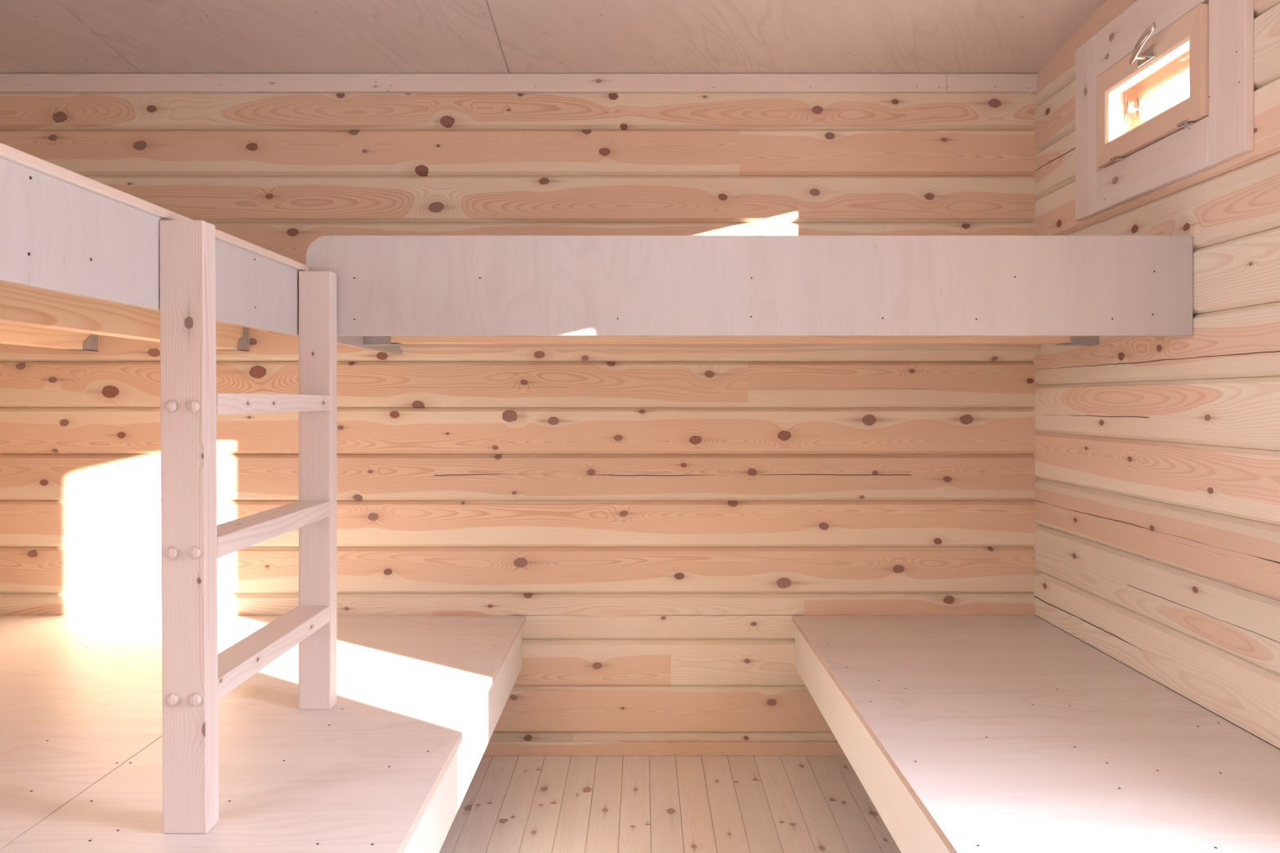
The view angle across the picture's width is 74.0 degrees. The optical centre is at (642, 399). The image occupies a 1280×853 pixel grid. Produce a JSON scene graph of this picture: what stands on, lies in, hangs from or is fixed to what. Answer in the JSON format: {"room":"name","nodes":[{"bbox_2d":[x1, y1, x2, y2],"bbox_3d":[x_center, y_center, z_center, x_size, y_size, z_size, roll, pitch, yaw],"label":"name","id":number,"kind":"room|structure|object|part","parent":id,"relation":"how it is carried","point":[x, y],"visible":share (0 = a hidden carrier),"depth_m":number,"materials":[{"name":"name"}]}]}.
{"room":"cabin bunk room","nodes":[
{"label":"cabin bunk room","id":0,"kind":"room"},
{"bbox_2d":[0,93,1039,741],"bbox_3d":[-0.544,0.046,2.916,3.741,2.318,0.160,0,0,0],"label":"wall","id":1,"kind":"structure","parent":0,"point":[659,523],"depth_m":2.84,"materials":[{"name":"brown wood"}]},
{"bbox_2d":[0,73,946,93],"bbox_3d":[-0.695,-1.053,2.826,3.410,0.060,0.020,0,0,0],"label":"trim","id":2,"kind":"structure","parent":1,"relation":"attached to","point":[9,82],"depth_m":2.82,"materials":[{"name":"brown wood"}]},
{"bbox_2d":[482,741,845,755],"bbox_3d":[-0.544,1.162,2.829,3.713,0.046,0.013,0,0,0],"label":"baseboard","id":3,"kind":"structure","parent":1,"relation":"attached to","point":[493,748],"depth_m":2.82,"materials":[{"name":"brown wood"}]},
{"bbox_2d":[306,235,1192,350],"bbox_3d":[0.255,-0.272,2.427,2.113,0.238,0.815,0,0,0],"label":"bunk","id":4,"kind":"object","parent":1,"relation":"attached to","point":[410,292],"visible":0.92,"depth_m":2.02,"materials":[{"name":"brown wood"}]},
{"bbox_2d":[945,73,1037,93],"bbox_3d":[1.162,-1.053,2.826,0.302,0.060,0.020,0,0,0],"label":"trim","id":5,"kind":"structure","parent":1,"relation":"attached to","point":[956,82],"depth_m":2.82,"materials":[{"name":"brown wood"}]},
{"bbox_2d":[0,0,1106,74],"bbox_3d":[-0.544,-1.376,0.636,3.745,0.585,4.404,0,0,0],"label":"ceiling","id":6,"kind":"structure","parent":0,"point":[946,37],"depth_m":2.59,"materials":[{"name":"brown wood"}]},
{"bbox_2d":[439,755,901,852],"bbox_3d":[-0.544,1.200,0.643,3.913,0.030,4.586,0,0,0],"label":"floor","id":7,"kind":"structure","parent":0,"point":[510,804],"depth_m":2.48,"materials":[{"name":"brown wood"}]},
{"bbox_2d":[0,615,525,852],"bbox_3d":[-1.394,0.952,1.692,2.010,0.466,2.284,0,0,0],"label":"platform","id":8,"kind":"object","parent":7,"relation":"on","point":[390,767],"visible":0.88,"depth_m":1.85,"materials":[{"name":"brown wood"}]},
{"bbox_2d":[159,220,337,833],"bbox_3d":[-0.762,0.210,1.706,0.079,1.020,0.617,0,0,0],"label":"ladder","id":9,"kind":"object","parent":8,"relation":"on","point":[195,677],"visible":1,"depth_m":1.42,"materials":[{"name":"brown wood"}]},
{"bbox_3d":[-0.762,0.211,1.429,0.079,1.018,0.044,0,0,0],"label":"post","id":10,"kind":"part","parent":9,"relation":"part of","materials":[{"name":"brown wood"}]},
{"bbox_3d":[-0.761,0.210,1.993,0.075,1.020,0.044,0,0,0],"label":"post","id":11,"kind":"part","parent":9,"relation":"part of","materials":[{"name":"brown wood"}]},
{"bbox_2d":[792,615,1279,852],"bbox_3d":[0.907,0.952,1.692,0.811,0.466,2.284,0,0,0],"label":"platform","id":12,"kind":"object","parent":7,"relation":"on","point":[964,734],"visible":1,"depth_m":1.81,"materials":[{"name":"brown wood"}]},
{"bbox_2d":[1033,0,1279,750],"bbox_3d":[1.393,-0.210,0.643,0.160,2.830,4.414,0,0,0],"label":"wall","id":13,"kind":"structure","parent":0,"point":[1157,500],"depth_m":2.06,"materials":[{"name":"brown wood"}]},
{"bbox_2d":[1075,0,1253,220],"bbox_3d":[1.346,-0.790,2.178,0.253,0.510,0.716,0,0,0],"label":"window","id":14,"kind":"structure","parent":13,"relation":"in","point":[1164,91],"depth_m":2.12,"materials":[{"name":"brown wood"}]},
{"bbox_3d":[1.230,-0.879,2.098,0.016,0.052,0.140,0,0,9],"label":"lever","id":15,"kind":"part","parent":14,"relation":"part of","materials":[{"name":"silver metal"}]},
{"bbox_3d":[1.260,-0.869,2.144,0.034,0.031,0.072,0,0,0],"label":"handle","id":16,"kind":"part","parent":14,"relation":"part of","materials":[{"name":"silver metal"}]},
{"bbox_3d":[1.300,-0.777,2.162,0.004,0.144,0.363,0,0,0],"label":"pane","id":17,"kind":"part","parent":14,"relation":"part of","materials":[{"name":"clear glass"}]},
{"bbox_3d":[1.296,-0.779,2.163,0.040,0.254,0.443,0,0,0],"label":"sash","id":18,"kind":"part","parent":14,"relation":"part of","materials":[{"name":"brown wood"}]},
{"bbox_3d":[-2.480,-0.210,0.643,0.160,2.830,4.414,0,0,0],"label":"wall","id":19,"kind":"structure","parent":0,"visible":0},
{"bbox_2d":[0,142,401,355],"bbox_3d":[-1.595,-0.234,1.792,1.608,0.168,2.084,0,0,0],"label":"bunk","id":20,"kind":"object","parent":19,"relation":"attached to","point":[79,254],"visible":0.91,"depth_m":1.37,"materials":[{"name":"brown wood"}]}
]}

